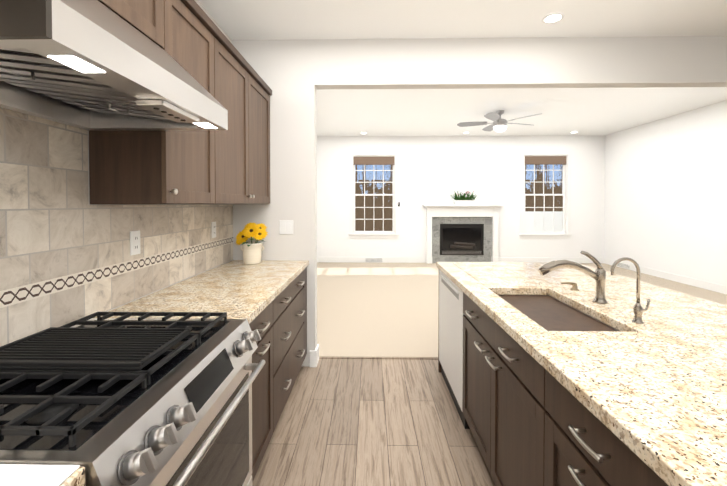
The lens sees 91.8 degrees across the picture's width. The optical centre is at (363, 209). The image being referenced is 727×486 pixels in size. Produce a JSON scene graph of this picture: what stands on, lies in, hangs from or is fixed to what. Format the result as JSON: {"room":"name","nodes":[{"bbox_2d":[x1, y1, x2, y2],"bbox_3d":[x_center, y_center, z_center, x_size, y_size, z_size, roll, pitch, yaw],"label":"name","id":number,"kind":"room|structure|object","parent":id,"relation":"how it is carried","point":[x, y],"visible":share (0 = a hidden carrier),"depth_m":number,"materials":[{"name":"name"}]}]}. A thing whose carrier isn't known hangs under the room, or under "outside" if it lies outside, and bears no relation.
{"room":"kitchen","nodes":[
{"label":"kitchen","id":0,"kind":"room"},
{"bbox_2d":[60,467,84,485],"bbox_3d":[-0.841,0.497,0.021,0.649,0.040,1.257,0,1,1],"label":"countertop","id":1,"kind":"structure","parent":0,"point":[77,478],"depth_m":0.62,"materials":[{"name":"beige stone"}]},
{"bbox_2d":[0,464,79,485],"bbox_3d":[-0.622,0.465,0.549,0.215,0.004,0.182,0,1,1],"label":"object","id":2,"kind":"structure","parent":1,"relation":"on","point":[30,475],"depth_m":0.61,"materials":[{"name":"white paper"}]},
{"bbox_2d":[74,0,231,325],"bbox_3d":[-1.224,-0.002,0.256,0.120,2.770,5.730,0,1,1],"label":"wall","id":3,"kind":"structure","parent":0,"point":[212,19],"depth_m":2.07,"materials":[{"name":"white paint"}]},
{"bbox_2d":[98,0,108,7],"bbox_3d":[-0.989,-0.810,0.836,0.322,0.325,0.526,0,1,1],"label":"upper cabinet","id":4,"kind":"object","parent":3,"relation":"attached to","point":[105,2],"depth_m":1.13,"materials":[{"name":"brown wood"}]},
{"bbox_2d":[0,0,227,130],"bbox_3d":[-0.852,-0.475,1.044,0.575,0.345,0.811,0,1,1],"label":"range hood","id":5,"kind":"object","parent":3,"relation":"attached to","point":[93,65],"visible":1,"depth_m":0.97,"materials":[{"name":"grey metal"}]},
{"bbox_2d":[0,107,232,346],"bbox_3d":[-1.145,-0.104,1.193,0.004,1.118,3.610,0,1,1],"label":"tile backsplash","id":6,"kind":"structure","parent":3,"relation":"attached to","point":[66,257],"depth_m":1.37,"materials":[{"name":"tile"}]},
{"bbox_2d":[130,230,140,255],"bbox_3d":[-1.130,0.163,1.748,0.008,0.118,0.072,0,1,1],"label":"outlet","id":7,"kind":"object","parent":6,"relation":"attached to","point":[135,248],"visible":1,"depth_m":1.74,"materials":[{"name":"white plastic"}]},
{"bbox_2d":[211,222,215,237],"bbox_3d":[-1.114,0.148,2.626,0.008,0.118,0.072,0,1,1],"label":"outlet","id":8,"kind":"object","parent":6,"relation":"attached to","point":[213,229],"visible":1,"depth_m":2.61,"materials":[{"name":"white plastic"}]},
{"bbox_2d":[109,0,168,51],"bbox_3d":[-0.982,-0.816,1.215,0.322,0.325,0.466,0,1,1],"label":"upper cabinet","id":9,"kind":"object","parent":3,"relation":"attached to","point":[149,17],"depth_m":1.35,"materials":[{"name":"brown wood"}]},
{"bbox_2d":[89,0,224,203],"bbox_3d":[-0.973,-0.507,1.717,0.322,0.960,0.524,0,1,1],"label":"upper cabinet","id":10,"kind":"object","parent":3,"relation":"attached to","point":[144,166],"depth_m":1.55,"materials":[{"name":"brown wood"}]},
{"bbox_2d":[221,32,271,203],"bbox_3d":[-0.960,-0.519,2.422,0.322,0.960,1.124,0,1,1],"label":"upper cabinet","id":11,"kind":"object","parent":3,"relation":"attached to","point":[231,165],"depth_m":2.39,"materials":[{"name":"brown wood"}]},
{"bbox_2d":[232,39,316,365],"bbox_3d":[-0.762,-0.050,3.053,0.700,2.770,0.120,0,1,1],"label":"wall","id":12,"kind":"structure","parent":0,"point":[284,69],"depth_m":2.98,"materials":[{"name":"white paint"}]},
{"bbox_2d":[279,220,292,233],"bbox_3d":[-0.654,0.147,2.989,0.118,0.118,0.009,0,1,1],"label":"light switch","id":13,"kind":"object","parent":12,"relation":"attached to","point":[286,226],"visible":1,"depth_m":2.99,"materials":[{"name":"white plastic"}]},
{"bbox_2d":[309,344,318,366],"bbox_3d":[-0.986,1.265,3.081,1.180,0.140,0.156,0,1,1],"label":"baseboard","id":14,"kind":"structure","parent":12,"relation":"attached to","point":[314,357],"depth_m":2.99,"materials":[{"name":"white wood"}]},
{"bbox_2d":[252,359,494,485],"bbox_3d":[2.135,1.413,0.245,6.840,0.060,5.785,0,1,1],"label":"floor","id":15,"kind":"structure","parent":0,"point":[369,422],"depth_m":2.14,"materials":[{"name":"beige wood"}]},
{"bbox_2d":[0,312,264,485],"bbox_3d":[-0.769,0.884,1.065,0.736,0.970,0.811,0,1,1],"label":"range","id":16,"kind":"object","parent":15,"relation":"on","point":[125,400],"visible":1,"depth_m":0.93,"materials":[{"name":"silver metal"}]},
{"bbox_2d":[249,300,275,481],"bbox_3d":[-0.820,0.924,1.721,0.629,0.868,0.487,0,1,1],"label":"base cabinet","id":17,"kind":"object","parent":15,"relation":"on","point":[264,385],"depth_m":1.80,"materials":[{"name":"brown wood"}]},
{"bbox_2d":[276,268,306,424],"bbox_3d":[-0.807,0.913,2.393,0.629,0.868,0.973,0,1,1],"label":"base cabinet","id":18,"kind":"object","parent":15,"relation":"on","point":[291,305],"depth_m":2.35,"materials":[{"name":"brown wood"}]},
{"bbox_2d":[94,260,307,323],"bbox_3d":[-0.800,0.459,2.234,0.649,0.040,1.528,0,1,1],"label":"countertop","id":19,"kind":"structure","parent":18,"relation":"on","point":[236,288],"depth_m":1.92,"materials":[{"name":"beige stone"}]},
{"bbox_2d":[235,222,267,263],"bbox_3d":[-0.905,0.265,2.836,0.277,0.326,0.237,0,1,1],"label":"potted flowers","id":20,"kind":"object","parent":19,"relation":"on","point":[252,252],"visible":1,"depth_m":2.79,"materials":[{"name":"yellow plant"}]},
{"bbox_2d":[319,357,437,359],"bbox_3d":[2.539,1.331,3.124,5.900,0.008,0.030,0,1,1],"label":"threshold strip","id":21,"kind":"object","parent":15,"relation":"on","point":[374,358],"depth_m":3.16,"materials":[{"name":"brown wood"}]},
{"bbox_2d":[437,267,671,485],"bbox_3d":[1.076,0.940,0.745,1.076,0.868,4.322,0,1,1],"label":"kitchen island","id":22,"kind":"object","parent":15,"relation":"on","point":[527,428],"depth_m":1.35,"materials":[{"name":"brown wood"}]},
{"bbox_2d":[439,270,469,428],"bbox_3d":[0.633,0.913,2.526,0.060,0.862,0.730,0,1,1],"label":"dishwasher","id":23,"kind":"object","parent":22,"relation":"in","point":[451,314],"depth_m":2.44,"materials":[{"name":"white metal"}]},
{"bbox_2d":[436,263,726,485],"bbox_3d":[0.792,0.484,0.737,0.466,0.040,4.350,0,1,1],"label":"island countertop","id":24,"kind":"structure","parent":22,"relation":"on","point":[669,405],"depth_m":0.95,"materials":[{"name":"beige stone"}]},
{"bbox_2d":[496,291,623,330],"bbox_3d":[0.872,0.590,1.667,0.349,0.227,0.687,0,1,1],"label":"sink","id":25,"kind":"object","parent":24,"relation":"in","point":[556,314],"depth_m":1.68,"materials":[{"name":"brown metal"}]},
{"bbox_2d":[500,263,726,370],"bbox_3d":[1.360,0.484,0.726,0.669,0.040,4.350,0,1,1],"label":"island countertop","id":26,"kind":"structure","parent":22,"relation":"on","point":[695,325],"depth_m":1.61,"materials":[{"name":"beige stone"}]},
{"bbox_2d":[561,282,578,290],"bbox_3d":[1.151,0.423,1.966,0.097,0.043,0.043,0,1,1],"label":"soap dispenser","id":27,"kind":"object","parent":26,"relation":"on","point":[574,285],"depth_m":1.96,"materials":[{"name":"silver metal"}]},
{"bbox_2d":[317,135,604,262],"bbox_3d":[2.046,-0.238,8.299,7.320,2.970,0.140,0,1,1],"label":"wall","id":28,"kind":"structure","parent":0,"point":[439,169],"depth_m":8.22,"materials":[{"name":"white paint"}]},
{"bbox_2d":[317,257,423,262],"bbox_3d":[-0.036,1.172,8.282,2.920,0.128,0.019,0,1,1],"label":"baseboard","id":29,"kind":"structure","parent":28,"relation":"attached to","point":[319,259],"depth_m":8.27,"materials":[{"name":"white wood"}]},
{"bbox_2d":[348,152,399,237],"bbox_3d":[0.245,-0.353,8.285,1.200,2.020,0.150,0,1,1],"label":"window","id":30,"kind":"structure","parent":28,"relation":"in","point":[364,158],"depth_m":8.26,"materials":[{"name":"white wood"}]},
{"bbox_2d":[365,258,382,261],"bbox_3d":[0.244,1.175,8.265,0.420,0.105,0.009,0,1,1],"label":"air vent","id":31,"kind":"object","parent":28,"relation":"attached to","point":[373,259],"visible":1,"depth_m":8.26,"materials":[{"name":"white metal"}]},
{"bbox_2d":[519,151,571,237],"bbox_3d":[4.224,-0.351,8.211,1.200,2.020,0.150,0,1,1],"label":"window","id":32,"kind":"structure","parent":28,"relation":"in","point":[543,158],"depth_m":8.18,"materials":[{"name":"white wood"}]},
{"bbox_2d":[499,257,603,262],"bbox_3d":[4.349,1.173,8.201,2.410,0.128,0.019,0,1,1],"label":"baseboard","id":33,"kind":"structure","parent":28,"relation":"attached to","point":[501,259],"depth_m":8.20,"materials":[{"name":"white wood"}]},
{"bbox_2d":[198,0,726,39],"bbox_3d":[2.134,-1.435,0.110,6.840,0.100,5.850,0,1,1],"label":"ceiling","id":34,"kind":"structure","parent":0,"point":[312,19],"depth_m":2.63,"materials":[{"name":"white paint"}]},
{"bbox_2d":[542,13,564,23],"bbox_3d":[1.407,-1.424,2.619,0.150,0.005,0.150,0,1,1],"label":"recessed light","id":35,"kind":"object","parent":34,"relation":"in","point":[552,18],"visible":1,"depth_m":2.62,"materials":[{"name":"white"}]},
{"bbox_2d":[314,36,726,89],"bbox_3d":[2.537,-1.343,2.969,5.900,0.580,0.120,0,1,1],"label":"header beam","id":36,"kind":"structure","parent":0,"point":[573,62],"depth_m":2.94,"materials":[{"name":"white paint"}]},
{"bbox_2d":[317,262,726,357],"bbox_3d":[1.998,1.314,5.758,7.320,0.072,5.235,0,1,1],"label":"floor carpet","id":37,"kind":"object","parent":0,"point":[377,309],"visible":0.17,"depth_m":4.78,"materials":[{"name":"beige carpet"}]},
{"bbox_2d":[422,204,503,263],"bbox_3d":[2.282,0.554,8.130,1.814,1.368,0.210,0,1,1],"label":"fireplace","id":38,"kind":"object","parent":37,"relation":"on","point":[461,232],"visible":0.85,"depth_m":8.18,"materials":[{"name":"white wood"}]},
{"bbox_2d":[451,191,477,203],"bbox_3d":[2.291,-0.288,8.026,0.700,0.318,0.302,0,1,1],"label":"planter","id":39,"kind":"object","parent":38,"relation":"on","point":[462,199],"visible":1,"depth_m":8.05,"materials":[{"name":"white ceramic"}]},
{"bbox_2d":[317,87,726,135],"bbox_3d":[1.997,-1.729,5.679,7.320,0.100,5.290,0,1,1],"label":"ceiling","id":40,"kind":"structure","parent":0,"point":[445,112],"depth_m":5.90,"materials":[{"name":"white paint"}]},
{"bbox_2d":[457,110,541,131],"bbox_3d":[2.327,-1.508,6.078,1.359,0.355,1.308,0,1,1],"label":"ceiling fan","id":41,"kind":"object","parent":40,"relation":"hanging from","point":[499,124],"visible":1,"depth_m":5.97,"materials":[{"name":"silver metal"}]},
{"bbox_2d":[604,100,726,285],"bbox_3d":[5.542,-0.144,2.714,0.120,2.970,10.900,0,1,1],"label":"wall","id":42,"kind":"structure","parent":0,"point":[665,209],"depth_m":6.33,"materials":[{"name":"white paint"}]},
{"bbox_2d":[616,262,629,269],"bbox_3d":[5.550,1.188,7.532,0.009,0.105,0.410,0,1,1],"label":"air vent","id":43,"kind":"object","parent":42,"relation":"attached to","point":[623,265],"visible":0.88,"depth_m":7.52,"materials":[{"name":"white metal"}]},
{"bbox_2d":[604,258,726,293],"bbox_3d":[5.474,1.271,2.739,0.016,0.140,10.900,0,1,1],"label":"baseboard","id":44,"kind":"structure","parent":42,"relation":"attached to","point":[715,287],"depth_m":6.17,"materials":[{"name":"white wood"}]},
{"label":"outside","id":45,"kind":"structure","parent":0,"visible":0},
{"bbox_2d":[355,165,562,230],"bbox_3d":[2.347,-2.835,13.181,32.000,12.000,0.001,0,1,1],"label":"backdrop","id":46,"kind":"structure","parent":45,"point":[373,201],"depth_m":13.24,"materials":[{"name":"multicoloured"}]},
{"bbox_3d":[2.303,1.754,10.858,32.000,0.100,4.800,0,1,1],"label":"ground","id":47,"kind":"structure","parent":0,"visible":0},
{"bbox_2d":[525,211,562,230],"bbox_3d":[5.560,0.873,11.208,6.500,1.650,0.050,0,1,1],"label":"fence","id":48,"kind":"object","parent":47,"relation":"on","point":[548,225],"visible":0.07,"depth_m":11.17,"materials":[{"name":"white"}]}
]}

